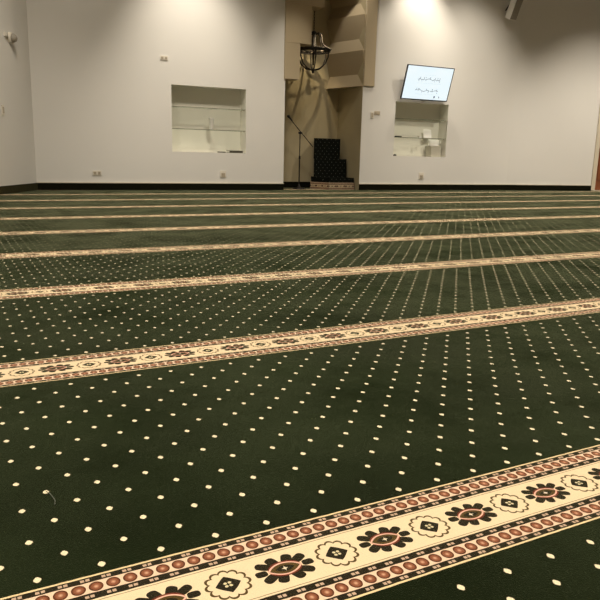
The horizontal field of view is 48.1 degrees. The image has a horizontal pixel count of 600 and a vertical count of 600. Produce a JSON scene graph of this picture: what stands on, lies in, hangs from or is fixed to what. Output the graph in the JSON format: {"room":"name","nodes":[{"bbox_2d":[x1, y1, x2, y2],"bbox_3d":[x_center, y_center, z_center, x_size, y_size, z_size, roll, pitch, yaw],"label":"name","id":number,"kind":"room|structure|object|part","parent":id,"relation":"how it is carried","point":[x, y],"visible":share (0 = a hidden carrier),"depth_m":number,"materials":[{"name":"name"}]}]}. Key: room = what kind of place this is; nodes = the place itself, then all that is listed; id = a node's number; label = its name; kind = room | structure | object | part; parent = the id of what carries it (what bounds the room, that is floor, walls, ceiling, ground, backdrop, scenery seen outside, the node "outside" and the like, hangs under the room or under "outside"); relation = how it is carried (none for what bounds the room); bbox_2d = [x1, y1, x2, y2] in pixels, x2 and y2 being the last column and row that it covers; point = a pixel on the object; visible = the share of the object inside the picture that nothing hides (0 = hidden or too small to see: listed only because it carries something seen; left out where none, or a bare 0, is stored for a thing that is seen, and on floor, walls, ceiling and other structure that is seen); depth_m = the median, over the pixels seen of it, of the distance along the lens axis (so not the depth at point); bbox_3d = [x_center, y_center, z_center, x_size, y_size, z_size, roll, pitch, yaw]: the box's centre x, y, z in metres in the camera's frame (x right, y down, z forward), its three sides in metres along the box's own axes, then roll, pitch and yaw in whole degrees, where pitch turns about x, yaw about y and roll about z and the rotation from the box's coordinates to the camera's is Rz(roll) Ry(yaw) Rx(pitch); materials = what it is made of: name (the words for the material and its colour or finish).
{"room":"mosque","nodes":[
{"label":"mosque","id":0,"kind":"room"},
{"bbox_2d":[0,0,36,185],"bbox_3d":[-4.424,-3.330,6.967,0.001,4.700,7.500,2,12,2],"label":"wall","id":1,"kind":"structure","parent":0,"point":[17,146],"depth_m":10.25,"materials":[{"name":"paint"}]},
{"bbox_2d":[4,32,17,43],"bbox_3d":[-4.268,-3.888,9.950,0.110,0.170,0.275,2,12,2],"label":"security camera","id":2,"kind":"object","parent":1,"relation":"attached to","point":[12,38],"visible":1,"depth_m":9.95,"materials":[{"name":"white plastic"}]},
{"bbox_2d":[0,183,37,194],"bbox_3d":[-4.469,-1.091,7.449,0.018,0.118,7.500,2,12,2],"label":"baseboard","id":3,"kind":"structure","parent":1,"relation":"attached to","point":[8,189],"depth_m":10.40,"materials":[{"name":"black wood"}]},
{"bbox_2d":[26,0,521,183],"bbox_3d":[0.226,-4.462,12.733,10.000,4.700,0.001,-4,13,-25],"label":"wall","id":4,"kind":"structure","parent":0,"point":[101,85],"depth_m":12.05,"materials":[{"name":"paint"}]},
{"bbox_2d":[93,170,101,174],"bbox_3d":[-3.463,-2.168,11.466,0.145,0.082,0.018,-4,13,-25],"label":"wall socket","id":5,"kind":"object","parent":4,"relation":"attached to","point":[94,172],"visible":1,"depth_m":11.46,"materials":[{"name":"white plastic"}]},
{"bbox_2d":[37,182,283,189],"bbox_3d":[-2.333,-2.036,12.039,4.452,0.130,0.025,-4,13,-25],"label":"baseboard","id":6,"kind":"structure","parent":4,"relation":"attached to","point":[41,185],"depth_m":11.92,"materials":[{"name":"wood"}]},
{"bbox_2d":[160,55,167,60],"bbox_3d":[-2.337,-4.163,11.555,0.135,0.075,0.018,-4,13,-25],"label":"wall plate","id":7,"kind":"object","parent":4,"relation":"attached to","point":[161,56],"visible":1,"depth_m":11.55,"materials":[{"name":"white plastic"}]},
{"bbox_2d":[220,171,225,176],"bbox_3d":[-1.420,-2.328,12.414,0.115,0.125,0.020,-4,13,-25],"label":"wall socket","id":8,"kind":"object","parent":4,"relation":"attached to","point":[222,173],"visible":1,"depth_m":12.41,"materials":[{"name":"white plastic"}]},
{"bbox_2d":[418,173,423,178],"bbox_3d":[2.576,-2.634,14.270,0.125,0.140,0.020,-4,13,-25],"label":"wall socket","id":9,"kind":"object","parent":4,"relation":"attached to","point":[421,175],"visible":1,"depth_m":14.27,"materials":[{"name":"white plastic"}]},
{"bbox_2d":[400,64,454,101],"bbox_3d":[2.592,-4.415,13.703,1.142,0.655,0.273,-4,13,-25],"label":"television","id":10,"kind":"object","parent":4,"relation":"attached to","point":[421,82],"visible":1,"depth_m":13.67,"materials":[{"name":"black plastic"}]},
{"bbox_2d":[359,184,506,189],"bbox_3d":[2.952,-2.438,14.495,3.865,0.130,0.024,-4,13,-25],"label":"baseboard","id":11,"kind":"structure","parent":4,"relation":"attached to","point":[361,186],"depth_m":14.44,"materials":[{"name":"wood"}]},
{"bbox_2d":[505,0,522,19],"bbox_3d":[4.484,-6.251,14.111,0.170,0.620,0.359,-4,38,-25],"label":"wall speaker","id":12,"kind":"object","parent":4,"relation":"attached to","point":[514,6],"visible":1,"depth_m":14.07,"materials":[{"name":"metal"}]},
{"bbox_2d":[0,187,599,599],"bbox_3d":[2.433,-0.808,7.190,25.000,0.001,18.500,-5,14,-27],"label":"floor","id":13,"kind":"structure","parent":0,"point":[289,393],"depth_m":1.91,"materials":[{"name":"carpet"}]},
{"bbox_2d":[287,115,312,188],"bbox_3d":[-0.008,-2.938,13.395,0.280,1.432,0.537,11,15,36],"label":"microphone stand","id":14,"kind":"object","parent":13,"relation":"on","point":[288,116],"visible":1,"depth_m":13.41,"materials":[{"name":"metal"}]},
{"bbox_2d":[310,138,353,189],"bbox_3d":[0.582,-2.816,13.890,0.820,1.012,0.820,-4,13,-25],"label":"pulpit","id":15,"kind":"object","parent":13,"relation":"on","point":[329,169],"visible":1,"depth_m":13.74,"materials":[{"name":"carpet"}]},
{"bbox_2d":[171,0,448,189],"bbox_3d":[0.244,-4.214,13.364,5.960,3.950,1.000,-4,13,-25],"label":"wall","id":16,"kind":"structure","parent":0,"point":[318,111],"depth_m":13.83,"materials":[{"name":"paint"}]},
{"bbox_2d":[172,106,244,111],"bbox_3d":[-1.687,-3.473,12.208,1.383,0.024,0.285,-4,13,-25],"label":"glass shelf","id":17,"kind":"object","parent":16,"relation":"attached to","point":[172,106],"visible":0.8,"depth_m":12.09,"materials":[{"name":"grey"}]},
{"bbox_2d":[172,128,245,131],"bbox_3d":[-1.696,-3.104,12.288,1.383,0.024,0.285,-4,13,-25],"label":"glass shelf","id":18,"kind":"object","parent":16,"relation":"attached to","point":[172,128],"visible":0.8,"depth_m":12.12,"materials":[{"name":"grey"}]},
{"bbox_2d":[209,118,213,129],"bbox_3d":[-1.621,-3.217,12.273,0.098,0.206,0.098,-5,14,-27],"label":"paper cup","id":19,"kind":"object","parent":18,"relation":"on","point":[211,120],"visible":0.98,"depth_m":12.24,"materials":[{"name":"white paper"}]},
{"bbox_2d":[226,150,242,152],"bbox_3d":[-1.225,-2.772,12.564,0.270,0.045,0.162,-6,14,-30],"label":"book","id":20,"kind":"object","parent":16,"relation":"in","point":[228,151],"visible":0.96,"depth_m":12.49,"materials":[{"name":"leather"}]},
{"bbox_2d":[283,182,309,186],"bbox_3d":[0.011,-2.442,14.212,1.653,0.118,0.020,-4,13,-25],"label":"baseboard","id":21,"kind":"structure","parent":16,"relation":"attached to","point":[286,184],"depth_m":14.16,"materials":[{"name":"wood"}]},
{"bbox_2d":[284,0,324,80],"bbox_3d":[0.022,-5.113,12.635,0.791,1.895,0.338,-4,13,-25],"label":"trim","id":22,"kind":"structure","parent":16,"relation":"attached to","point":[298,13],"depth_m":12.47,"materials":[{"name":"paint"}]},
{"bbox_2d":[300,11,331,73],"bbox_3d":[0.275,-5.322,13.071,0.751,1.750,0.735,-4,13,-25],"label":"chandelier","id":23,"kind":"object","parent":16,"relation":"hanging from","point":[325,50],"visible":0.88,"depth_m":13.09,"materials":[{"name":"metal"}]},
{"bbox_2d":[326,0,377,89],"bbox_3d":[1.019,-5.260,13.476,0.382,1.916,1.113,-8,15,-36],"label":"trim","id":24,"kind":"structure","parent":16,"relation":"attached to","point":[346,22],"depth_m":13.40,"materials":[{"name":"paint"}]},
{"bbox_2d":[395,118,445,121],"bbox_3d":[2.476,-3.787,14.144,1.317,0.024,0.285,-4,13,-25],"label":"glass shelf","id":25,"kind":"object","parent":16,"relation":"attached to","point":[395,118],"visible":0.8,"depth_m":14.00,"materials":[{"name":"grey"}]},
{"bbox_2d":[398,137,443,139],"bbox_3d":[2.467,-3.420,14.223,1.317,0.024,0.285,-4,13,-25],"label":"glass shelf","id":26,"kind":"object","parent":16,"relation":"attached to","point":[398,137],"visible":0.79,"depth_m":14.15,"materials":[{"name":"grey"}]},
{"bbox_2d":[423,129,430,137],"bbox_3d":[2.728,-3.558,14.395,0.200,0.186,0.045,-4,13,-25],"label":"paper sheet","id":27,"kind":"object","parent":26,"relation":"on","point":[427,133],"visible":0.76,"depth_m":14.38,"materials":[{"name":"white paper"}]},
{"bbox_2d":[425,146,440,156],"bbox_3d":[2.863,-3.198,14.473,0.254,0.222,0.224,-4,13,-25],"label":"carton","id":28,"kind":"object","parent":16,"relation":"in","point":[430,151],"visible":1,"depth_m":14.38,"materials":[{"name":"beige cardboard"}]},
{"bbox_2d":[427,140,440,145],"bbox_3d":[2.877,-3.375,14.428,0.323,0.143,0.172,-4,13,-25],"label":"bag","id":29,"kind":"object","parent":28,"relation":"on","point":[431,142],"visible":0.98,"depth_m":14.36,"materials":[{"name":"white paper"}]},
{"bbox_2d":[506,0,599,184],"bbox_3d":[7.582,-4.948,15.813,6.000,4.700,0.001,-3,13,-19],"label":"wall","id":30,"kind":"structure","parent":0,"point":[556,103],"depth_m":15.24,"materials":[{"name":"paint"}]},
{"bbox_2d":[506,184,590,190],"bbox_3d":[5.832,-2.628,15.698,2.400,0.130,0.023,-3,13,-19],"label":"baseboard","id":31,"kind":"structure","parent":30,"relation":"attached to","point":[509,186],"depth_m":15.68,"materials":[{"name":"wood"}]},
{"bbox_2d":[591,109,599,190],"bbox_3d":[7.522,-3.691,16.095,1.150,2.120,0.160,-3,13,-19],"label":"door","id":32,"kind":"structure","parent":30,"relation":"in","point":[595,181],"depth_m":16.01,"materials":[{"name":"brown wood"}]},
{"bbox_3d":[7.514,-3.711,16.115,0.750,1.650,0.020,-3,13,-19],"label":"panel","id":33,"kind":"part","parent":32,"relation":"part of","materials":[{"name":"brown wood"}]}
]}

